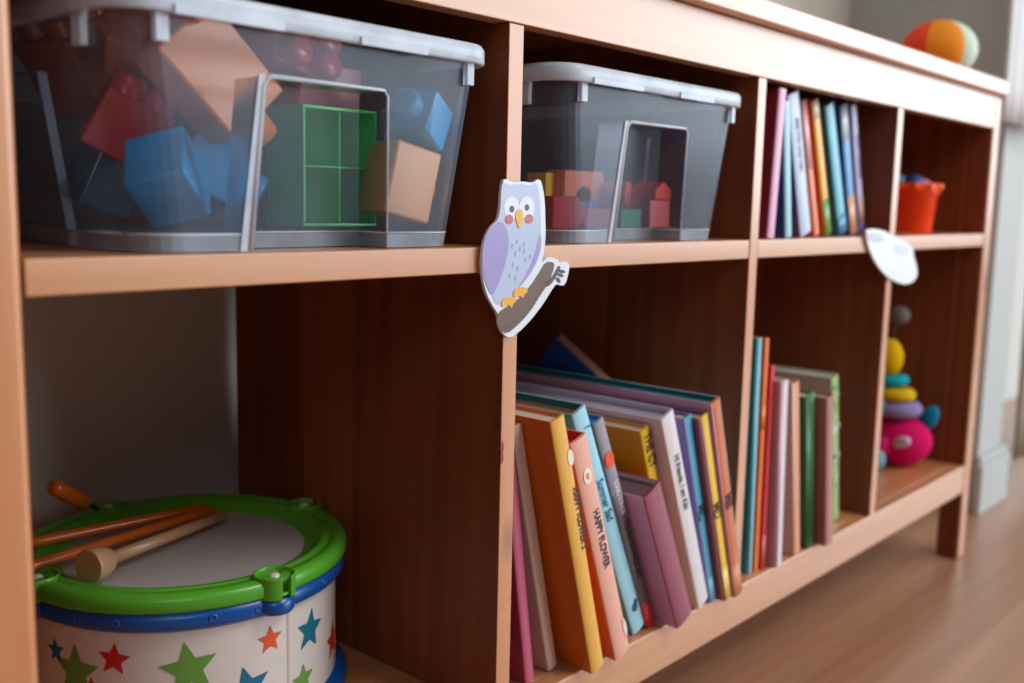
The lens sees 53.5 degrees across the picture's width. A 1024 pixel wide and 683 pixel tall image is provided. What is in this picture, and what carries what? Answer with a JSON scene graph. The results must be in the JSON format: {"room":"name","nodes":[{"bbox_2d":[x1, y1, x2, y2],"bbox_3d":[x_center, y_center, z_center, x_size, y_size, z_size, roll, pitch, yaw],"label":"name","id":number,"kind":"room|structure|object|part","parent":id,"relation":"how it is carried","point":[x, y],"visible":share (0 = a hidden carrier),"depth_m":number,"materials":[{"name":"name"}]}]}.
{"room":"children's room","nodes":[
{"label":"children's room","id":0,"kind":"room"},
{"bbox_2d":[9,0,1023,531],"bbox_3d":[0.417,-0.863,2.070,0.100,2.555,9.000,8,10,41],"label":"wall","id":1,"kind":"structure","parent":0,"point":[130,396],"depth_m":1.17,"materials":[{"name":"paint"}]},
{"bbox_2d":[640,396,1023,682],"bbox_3d":[1.145,0.535,1.582,7.000,0.050,9.000,8,10,41],"label":"floor","id":2,"kind":"structure","parent":0,"point":[898,610],"depth_m":1.74,"materials":[{"name":"brown wood"}]},
{"bbox_2d":[0,0,1008,682],"bbox_3d":[0.133,0.031,1.441,0.466,0.942,1.914,8,10,41],"label":"storage shelf","id":3,"kind":"object","parent":2,"relation":"on","point":[376,382],"visible":0.61,"depth_m":1.17,"materials":[{"name":"brown wood"}]},
{"bbox_3d":[-0.476,0.124,0.768,0.441,0.915,0.040,8,10,41],"label":"panel","id":4,"kind":"part","parent":3,"relation":"part of","materials":[{"name":"brown wood"}]},
{"bbox_2d":[32,493,346,682],"bbox_3d":[-0.331,0.274,1.034,0.320,0.160,0.320,-2,8,-22],"label":"drum","id":5,"kind":"object","parent":3,"relation":"on","point":[248,596],"visible":0.8,"depth_m":0.93,"materials":[{"name":"white plastic"}]},
{"bbox_2d":[47,480,98,510],"bbox_3d":[-0.450,0.160,1.045,0.017,0.054,0.082,2,8,8],"label":"drumstick","id":6,"kind":"object","parent":5,"relation":"on","point":[66,493],"visible":1,"depth_m":1.02,"materials":[{"name":"orange paint"}]},
{"bbox_3d":[-0.447,0.171,1.068,0.004,0.025,0.038,2,8,8],"label":"stem","id":7,"kind":"part","parent":6,"relation":"part of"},
{"bbox_2d":[32,503,208,547],"bbox_3d":[-0.404,0.188,1.045,0.011,0.015,0.203,8,10,41],"label":"drumstick","id":8,"kind":"object","parent":5,"relation":"on","point":[66,535],"visible":0.77,"depth_m":1.03,"materials":[{"name":"orange paint"}]},
{"bbox_2d":[33,506,214,570],"bbox_3d":[-0.383,0.194,1.008,0.010,0.014,0.235,6,9,29],"label":"drumstick","id":9,"kind":"object","parent":5,"relation":"on","point":[66,555],"visible":0.79,"depth_m":1.00,"materials":[{"name":"orange paint"}]},
{"bbox_2d":[75,510,227,583],"bbox_3d":[-0.339,0.191,0.998,0.032,0.032,0.199,5,9,24],"label":"mallet","id":10,"kind":"object","parent":5,"relation":"on","point":[93,565],"visible":1,"depth_m":0.94,"materials":[{"name":"brown wood"}]},
{"bbox_3d":[-0.341,0.194,1.009,0.012,0.012,0.181,4,6,21],"label":"handle","id":11,"kind":"part","parent":10,"relation":"part of","materials":[{"name":"brown wood"}]},
{"bbox_2d":[9,0,484,251],"bbox_3d":[-0.295,-0.180,0.912,0.445,0.175,0.361,8,10,41],"label":"storage box","id":12,"kind":"object","parent":3,"relation":"on","point":[439,64],"visible":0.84,"depth_m":0.79,"materials":[{"name":"plastic"}]},
{"bbox_2d":[59,141,135,220],"bbox_3d":[-0.331,-0.140,0.835,0.065,0.080,0.059,-6,11,-44],"label":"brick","id":13,"kind":"object","parent":12,"relation":"in","point":[93,179],"visible":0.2,"depth_m":0.82,"materials":[{"name":"plastic"}]},
{"bbox_2d":[13,8,117,118],"bbox_3d":[-0.364,-0.241,0.859,0.060,0.104,0.100,4,8,21],"label":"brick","id":14,"kind":"object","parent":13,"relation":"on","point":[73,77],"visible":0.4,"depth_m":0.83,"materials":[{"name":"plastic"}]},
{"bbox_2d":[79,64,177,163],"bbox_3d":[-0.303,-0.176,0.805,0.076,0.085,0.059,-2,8,-23],"label":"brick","id":15,"kind":"object","parent":13,"relation":"on","point":[126,107],"visible":0.72,"depth_m":0.79,"materials":[{"name":"plastic"}]},
{"bbox_2d":[104,8,153,83],"bbox_3d":[-0.292,-0.237,0.808,0.066,0.075,0.070,-1,8,-13],"label":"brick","id":16,"kind":"object","parent":15,"relation":"on","point":[130,28],"visible":0.43,"depth_m":0.78,"materials":[{"name":"plastic"}]},
{"bbox_2d":[124,126,210,227],"bbox_3d":[-0.259,-0.123,0.766,0.061,0.076,0.070,1,8,-2],"label":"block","id":17,"kind":"object","parent":12,"relation":"in","point":[165,175],"visible":1,"depth_m":0.75,"materials":[{"name":"plastic"}]},
{"bbox_2d":[191,131,267,212],"bbox_3d":[-0.238,-0.138,0.828,0.074,0.067,0.058,-2,8,-20],"label":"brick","id":18,"kind":"object","parent":12,"relation":"in","point":[215,157],"visible":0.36,"depth_m":0.80,"materials":[{"name":"plastic"}]},
{"bbox_2d":[131,19,281,146],"bbox_3d":[-0.233,-0.205,0.785,0.108,0.110,0.050,-6,11,-42],"label":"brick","id":19,"kind":"object","parent":18,"relation":"on","point":[197,70],"visible":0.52,"depth_m":0.76,"materials":[{"name":"plastic"}]},
{"bbox_2d":[144,10,203,23],"bbox_3d":[-0.243,-0.273,0.754,0.058,0.076,0.073,5,9,24],"label":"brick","id":20,"kind":"object","parent":19,"relation":"on","point":[172,17],"visible":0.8,"depth_m":0.75,"materials":[{"name":"plastic"}]},
{"bbox_2d":[265,104,376,226],"bbox_3d":[-0.170,-0.152,0.889,0.066,0.100,0.080,8,10,41],"label":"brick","id":21,"kind":"object","parent":12,"relation":"in","point":[316,156],"visible":0.97,"depth_m":0.87,"materials":[{"name":"plastic"}]},
{"bbox_2d":[274,66,361,109],"bbox_3d":[-0.176,-0.229,0.911,0.049,0.046,0.070,8,10,41],"label":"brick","id":22,"kind":"object","parent":21,"relation":"on","point":[290,95],"visible":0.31,"depth_m":0.90,"materials":[{"name":"plastic"}]},
{"bbox_2d":[248,27,341,86],"bbox_3d":[-0.184,-0.246,0.870,0.058,0.066,0.079,7,10,35],"label":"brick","id":23,"kind":"object","parent":22,"relation":"on","point":[281,53],"visible":0.59,"depth_m":0.85,"materials":[{"name":"plastic"}]},
{"bbox_2d":[357,139,440,223],"bbox_3d":[-0.098,-0.142,0.902,0.067,0.073,0.044,-6,11,-42],"label":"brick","id":24,"kind":"object","parent":12,"relation":"in","point":[413,169],"visible":1,"depth_m":0.88,"materials":[{"name":"plastic"}]},
{"bbox_2d":[384,87,452,151],"bbox_3d":[-0.084,-0.195,0.890,0.044,0.054,0.062,4,8,20],"label":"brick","id":25,"kind":"object","parent":24,"relation":"on","point":[422,118],"visible":0.9,"depth_m":0.87,"materials":[{"name":"plastic"}]},
{"bbox_2d":[509,456,533,682],"bbox_3d":[-0.082,0.209,1.109,0.242,0.278,0.057,8,10,41],"label":"book","id":26,"kind":"object","parent":3,"relation":"on","point":[521,664],"visible":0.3,"depth_m":1.04,"materials":[{"name":"paper"}]},
{"bbox_2d":[479,179,568,336],"bbox_3d":[0.014,-0.079,0.953,0.004,0.146,0.126,8,10,41],"label":"cutout","id":27,"kind":"object","parent":3,"relation":"attached to","point":[516,281],"visible":1,"depth_m":0.94},
{"bbox_2d":[514,422,556,670],"bbox_3d":[-0.057,0.206,1.125,0.222,0.281,0.082,8,10,41],"label":"book","id":28,"kind":"object","parent":3,"relation":"on","point":[542,644],"visible":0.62,"depth_m":1.06,"materials":[{"name":"paper"}]},
{"bbox_2d":[515,404,602,673],"bbox_3d":[-0.017,0.202,1.120,0.233,0.293,0.103,8,10,41],"label":"book","id":29,"kind":"object","parent":3,"relation":"on","point":[574,627],"visible":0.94,"depth_m":1.04,"materials":[{"name":"paper"}]},
{"bbox_2d":[515,391,643,634],"bbox_3d":[-0.002,0.189,1.226,0.303,0.290,0.149,8,10,41],"label":"book","id":30,"kind":"object","parent":3,"relation":"on","point":[575,414],"visible":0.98,"depth_m":1.12,"materials":[{"name":"paper"}]},
{"bbox_2d":[566,429,628,660],"bbox_3d":[0.014,0.211,1.148,0.223,0.268,0.118,8,10,41],"label":"book","id":31,"kind":"object","parent":3,"relation":"on","point":[612,628],"visible":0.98,"depth_m":1.08,"materials":[{"name":"paper"}]},
{"bbox_2d":[516,381,707,609],"bbox_3d":[0.086,0.189,1.330,0.333,0.266,0.126,8,10,41],"label":"book","id":32,"kind":"object","parent":3,"relation":"on","point":[660,420],"visible":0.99,"depth_m":1.22,"materials":[{"name":"paper"}]},
{"bbox_2d":[587,413,653,628],"bbox_3d":[0.033,0.197,1.236,0.262,0.273,0.134,8,10,41],"label":"book","id":33,"kind":"object","parent":3,"relation":"on","point":[606,457],"visible":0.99,"depth_m":1.14,"materials":[{"name":"paper"}]},
{"bbox_2d":[518,380,730,600],"bbox_3d":[0.141,0.193,1.354,0.303,0.255,0.099,8,10,41],"label":"book","id":34,"kind":"object","parent":3,"relation":"on","point":[700,421],"visible":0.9,"depth_m":1.25,"materials":[{"name":"paper"}]},
{"bbox_2d":[516,364,742,597],"bbox_3d":[0.135,0.179,1.385,0.363,0.272,0.104,8,10,41],"label":"book","id":35,"kind":"object","parent":3,"relation":"on","point":[711,404],"visible":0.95,"depth_m":1.28,"materials":[{"name":"paper"}]},
{"bbox_2d":[538,333,610,378],"bbox_3d":[0.084,0.091,1.433,0.206,0.209,0.064,6,9,31],"label":"book","id":36,"kind":"object","parent":35,"relation":"on","point":[561,354],"visible":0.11,"depth_m":1.40,"materials":[{"name":"paper"}]},
{"bbox_2d":[603,416,657,479],"bbox_3d":[0.105,0.205,1.279,0.202,0.248,0.105,8,10,41],"label":"book","id":37,"kind":"object","parent":3,"relation":"on","point":[631,445],"visible":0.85,"depth_m":1.18,"materials":[{"name":"paper"}]},
{"bbox_2d":[522,62,740,242],"bbox_3d":[0.003,-0.219,1.244,0.445,0.175,0.361,8,10,41],"label":"storage box","id":38,"kind":"object","parent":3,"relation":"on","point":[686,97],"visible":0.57,"depth_m":1.14,"materials":[{"name":"plastic"}]},
{"bbox_2d":[544,196,586,228],"bbox_3d":[0.052,-0.137,1.074,0.043,0.034,0.036,-3,9,-28],"label":"wooden block","id":39,"kind":"object","parent":38,"relation":"in","point":[561,212],"visible":0.82,"depth_m":1.06,"materials":[{"name":"red wood"}]},
{"bbox_2d":[580,201,603,207],"bbox_3d":[0.078,-0.152,1.204,0.030,0.030,0.070,7,10,38],"label":"wooden block","id":40,"kind":"object","parent":38,"relation":"in","point":[587,204],"visible":0.21,"depth_m":1.20,"materials":[{"name":"blue wood"}]},
{"bbox_2d":[548,170,602,200],"bbox_3d":[0.075,-0.182,1.190,0.024,0.034,0.085,7,10,35],"label":"wooden block","id":41,"kind":"object","parent":40,"relation":"on","point":[585,185],"visible":0.72,"depth_m":1.17,"materials":[{"name":"wood"}]},
{"bbox_2d":[577,208,611,227],"bbox_3d":[0.088,-0.138,1.136,0.024,0.022,0.055,8,10,39],"label":"wooden block","id":42,"kind":"object","parent":38,"relation":"in","point":[595,217],"visible":0.5,"depth_m":1.12,"materials":[{"name":"wood"}]},
{"bbox_2d":[599,181,631,208],"bbox_3d":[0.117,-0.177,1.223,0.050,0.032,0.032,4,8,21],"label":"wooden block","id":43,"kind":"object","parent":38,"relation":"in","point":[606,192],"visible":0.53,"depth_m":1.21,"materials":[{"name":"wood"}]},
{"bbox_2d":[616,208,640,227],"bbox_3d":[0.130,-0.144,1.188,0.025,0.022,0.040,8,10,41],"label":"wooden block","id":44,"kind":"object","parent":38,"relation":"in","point":[627,218],"visible":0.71,"depth_m":1.18,"materials":[{"name":"green wood"}]},
{"bbox_2d":[629,199,669,227],"bbox_3d":[0.167,-0.155,1.235,0.030,0.033,0.048,7,10,37],"label":"wooden block","id":45,"kind":"object","parent":38,"relation":"in","point":[654,213],"visible":0.84,"depth_m":1.22,"materials":[{"name":"red wood"}]},
{"bbox_2d":[632,181,670,199],"bbox_3d":[0.170,-0.184,1.239,0.034,0.022,0.050,6,9,29],"label":"wooden block","id":46,"kind":"object","parent":45,"relation":"on","point":[644,190],"visible":1,"depth_m":1.22,"materials":[{"name":"red wood"}]},
{"label":"wooden block","id":47,"kind":"object","parent":38,"relation":"in","visible":0},
{"bbox_2d":[527,173,553,195],"bbox_3d":[0.033,-0.176,1.154,0.024,0.030,0.024,5,9,26],"label":"wooden block","id":48,"kind":"object","parent":47,"relation":"on","point":[547,179],"visible":0.5,"depth_m":1.14,"materials":[{"name":"yellow wood"}]},
{"bbox_2d":[617,471,691,628],"bbox_3d":[0.127,0.242,1.225,0.152,0.192,0.114,8,10,41],"label":"book","id":49,"kind":"object","parent":3,"relation":"on","point":[644,500],"visible":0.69,"depth_m":1.17,"materials":[{"name":"paper"}]},
{"bbox_2d":[673,410,715,602],"bbox_3d":[0.143,0.196,1.327,0.242,0.255,0.098,8,10,41],"label":"book","id":50,"kind":"object","parent":3,"relation":"on","point":[683,420],"visible":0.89,"depth_m":1.23,"materials":[{"name":"paper"}]},
{"bbox_3d":[0.289,0.353,1.357,0.022,0.056,1.811,8,10,41],"label":"rail","id":51,"kind":"part","parent":3,"relation":"part of","materials":[{"name":"brown wood"}]},
{"bbox_2d":[740,337,761,573],"bbox_3d":[0.247,0.146,1.448,0.222,0.327,0.014,8,12,41],"label":"book","id":52,"kind":"object","parent":3,"relation":"on","point":[751,452],"visible":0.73,"depth_m":1.37,"materials":[{"name":"paper"}]},
{"bbox_2d":[751,336,768,570],"bbox_3d":[0.266,0.146,1.451,0.202,0.326,0.012,8,11,41],"label":"book","id":53,"kind":"object","parent":3,"relation":"on","point":[765,341],"visible":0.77,"depth_m":1.38,"materials":[{"name":"paper"}]},
{"bbox_2d":[758,364,774,569],"bbox_3d":[0.281,0.165,1.458,0.191,0.288,0.012,8,11,41],"label":"book","id":54,"kind":"object","parent":3,"relation":"on","point":[771,368],"visible":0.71,"depth_m":1.39,"materials":[{"name":"paper"}]},
{"bbox_2d":[758,87,785,238],"bbox_3d":[0.282,-0.240,1.376,0.172,0.194,0.030,8,10,41],"label":"book","id":55,"kind":"object","parent":3,"relation":"on","point":[775,97],"visible":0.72,"depth_m":1.32,"materials":[{"name":"paper"}]},
{"bbox_2d":[765,377,787,567],"bbox_3d":[0.299,0.174,1.473,0.202,0.267,0.034,8,10,41],"label":"book","id":56,"kind":"object","parent":3,"relation":"on","point":[774,527],"visible":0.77,"depth_m":1.41,"materials":[{"name":"paper"}]},
{"bbox_2d":[774,100,791,237],"bbox_3d":[0.307,-0.236,1.401,0.162,0.180,0.046,8,10,41],"label":"book","id":57,"kind":"object","parent":3,"relation":"on","point":[783,211],"visible":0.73,"depth_m":1.35,"materials":[{"name":"paper"}]},
{"bbox_2d":[776,377,799,555],"bbox_3d":[0.335,0.173,1.511,0.192,0.260,0.058,8,10,41],"label":"book","id":58,"kind":"object","parent":3,"relation":"on","point":[790,532],"visible":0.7,"depth_m":1.45,"materials":[{"name":"paper"}]},
{"bbox_2d":[786,90,810,236],"bbox_3d":[0.333,-0.252,1.450,0.173,0.199,0.095,8,10,41],"label":"book","id":59,"kind":"object","parent":3,"relation":"on","point":[800,216],"visible":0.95,"depth_m":1.39,"materials":[{"name":"paper"}]},
{"bbox_2d":[799,390,814,548],"bbox_3d":[0.370,0.179,1.545,0.183,0.239,0.059,8,10,41],"label":"book","id":60,"kind":"object","parent":3,"relation":"on","point":[806,398],"visible":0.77,"depth_m":1.48,"materials":[{"name":"paper"}]},
{"bbox_2d":[774,365,839,521],"bbox_3d":[0.410,0.156,1.706,0.283,0.244,0.064,8,10,41],"label":"book","id":61,"kind":"object","parent":3,"relation":"on","point":[811,380],"visible":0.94,"depth_m":1.61,"materials":[{"name":"paper"}]},
{"bbox_2d":[799,99,818,235],"bbox_3d":[0.365,-0.253,1.494,0.162,0.191,0.082,8,10,41],"label":"book","id":62,"kind":"object","parent":3,"relation":"on","point":[814,231],"visible":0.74,"depth_m":1.44,"materials":[{"name":"paper"}]},
{"bbox_2d":[799,389,833,545],"bbox_3d":[0.399,0.181,1.561,0.192,0.232,0.053,8,10,41],"label":"book","id":63,"kind":"object","parent":3,"relation":"on","point":[824,402],"visible":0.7,"depth_m":1.50,"materials":[{"name":"paper"}]},
{"bbox_2d":[803,98,830,235],"bbox_3d":[0.386,-0.259,1.524,0.172,0.196,0.091,8,10,41],"label":"book","id":64,"kind":"object","parent":3,"relation":"on","point":[823,214],"visible":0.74,"depth_m":1.47,"materials":[{"name":"paper"}]},
{"bbox_2d":[819,101,846,235],"bbox_3d":[0.418,-0.263,1.561,0.172,0.196,0.101,8,10,41],"label":"book","id":65,"kind":"object","parent":3,"relation":"on","point":[826,108],"visible":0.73,"depth_m":1.50,"materials":[{"name":"paper"}]},
{"bbox_2d":[834,102,856,235],"bbox_3d":[0.451,-0.271,1.604,0.172,0.200,0.091,8,10,41],"label":"book","id":66,"kind":"object","parent":3,"relation":"on","point":[841,112],"visible":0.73,"depth_m":1.54,"materials":[{"name":"paper"}]},
{"bbox_2d":[847,103,864,234],"bbox_3d":[0.482,-0.276,1.639,0.163,0.202,0.083,8,10,41],"label":"book","id":67,"kind":"object","parent":3,"relation":"on","point":[851,107],"visible":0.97,"depth_m":1.58,"materials":[{"name":"paper"}]},
{"bbox_2d":[864,229,916,283],"bbox_3d":[0.605,-0.134,1.616,0.004,0.091,0.221,8,10,41],"label":"cutout","id":68,"kind":"object","parent":3,"relation":"attached to","point":[893,256],"visible":1,"depth_m":1.61},
{"bbox_2d":[867,233,883,241],"bbox_3d":[0.558,-0.159,1.555,0.001,0.014,0.066,8,10,41],"label":"print","id":69,"kind":"object","parent":68,"relation":"attached to","point":[871,237],"depth_m":1.55},
{"bbox_2d":[894,243,907,255],"bbox_3d":[0.628,-0.148,1.637,0.001,0.020,0.060,8,10,41],"label":"print","id":70,"kind":"object","parent":68,"relation":"attached to","point":[900,249],"depth_m":1.64},
{"bbox_2d":[878,306,938,469],"bbox_3d":[0.762,0.089,1.986,0.122,0.316,0.151,8,10,41],"label":"toy","id":71,"kind":"object","parent":3,"relation":"on","point":[905,439],"visible":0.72,"depth_m":1.97,"materials":[{"name":"pink plastic"}]},
{"bbox_3d":[0.746,-0.019,1.984,0.015,0.041,0.006,1,8,0],"label":"stem","id":72,"kind":"part","parent":71,"relation":"part of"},
{"bbox_3d":[0.755,-0.051,1.980,0.040,0.036,0.040,8,10,41],"label":"knob","id":73,"kind":"part","parent":71,"relation":"part of","materials":[{"name":"grey plastic"}]},
{"bbox_3d":[0.749,0.194,1.955,0.025,0.021,0.053,0,-14,-8],"label":"arm","id":74,"kind":"part","parent":71,"relation":"part of"},
{"bbox_2d":[895,182,943,232],"bbox_3d":[0.750,-0.253,1.918,0.119,0.091,0.119,8,10,41],"label":"bucket","id":75,"kind":"object","parent":3,"relation":"on","point":[916,202],"visible":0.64,"depth_m":1.88,"materials":[{"name":"red plastic"}]},
{"bbox_2d":[898,174,904,182],"bbox_3d":[0.729,-0.303,1.924,0.036,0.029,0.036,8,10,41],"label":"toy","id":76,"kind":"object","parent":75,"relation":"in","point":[901,178],"visible":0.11,"depth_m":1.91,"materials":[{"name":"teal plastic"}]},
{"bbox_2d":[903,175,923,182],"bbox_3d":[0.745,-0.295,1.883,0.036,0.029,0.036,8,10,41],"label":"toy","id":77,"kind":"object","parent":75,"relation":"in","point":[911,178],"visible":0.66,"depth_m":1.87,"materials":[{"name":"blue plastic"}]},
{"bbox_2d":[900,20,977,67],"bbox_3d":[0.813,-0.555,1.940,0.142,0.114,0.140,8,10,41],"label":"ball","id":78,"kind":"object","parent":3,"relation":"on","point":[949,40],"visible":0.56,"depth_m":1.88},
{"bbox_3d":[0.774,-0.553,1.917,0.070,0.114,0.059,3,8,9],"label":"ball panel","id":79,"kind":"part","parent":78,"relation":"part of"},
{"bbox_3d":[0.798,-0.550,1.897,0.059,0.114,0.070,-2,8,-20],"label":"ball panel","id":80,"kind":"part","parent":78,"relation":"part of","materials":[{"name":"orange plastic"}]},
{"bbox_3d":[0.843,-0.550,1.905,0.070,0.114,0.059,3,8,9],"label":"ball panel","id":81,"kind":"part","parent":78,"relation":"part of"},
{"bbox_3d":[0.755,-0.037,2.141,0.441,0.915,0.037,8,10,41],"label":"panel","id":82,"kind":"part","parent":3,"relation":"part of","materials":[{"name":"brown wood"}]},
{"bbox_2d":[850,0,1023,511],"bbox_3d":[1.021,-0.893,2.388,0.378,2.555,0.170,8,10,41],"label":"wall","id":83,"kind":"structure","parent":0,"point":[890,20],"depth_m":2.34,"materials":[{"name":"white paint"}]},
{"bbox_2d":[971,444,1009,514],"bbox_3d":[1.143,0.327,2.422,0.019,0.135,0.210,8,10,41],"label":"baseboard","id":84,"kind":"structure","parent":83,"relation":"attached to","point":[991,470],"depth_m":2.39,"materials":[{"name":"white paint"}]},
{"bbox_2d":[1002,0,1023,125],"bbox_3d":[1.156,-1.054,2.159,0.343,1.168,0.035,-6,11,-44],"label":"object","id":85,"kind":"object","parent":83,"relation":"hanging from","point":[1013,103],"visible":0.94,"depth_m":2.13,"materials":[{"name":"fabric"}]},
{"bbox_2d":[1012,321,1023,460],"bbox_3d":[1.536,-0.715,2.682,0.055,1.965,0.830,8,10,41],"label":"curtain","id":86,"kind":"object","parent":83,"relation":"hanging from","point":[1018,448],"visible":1,"depth_m":2.50,"materials":[{"name":"fabric"}]}
]}

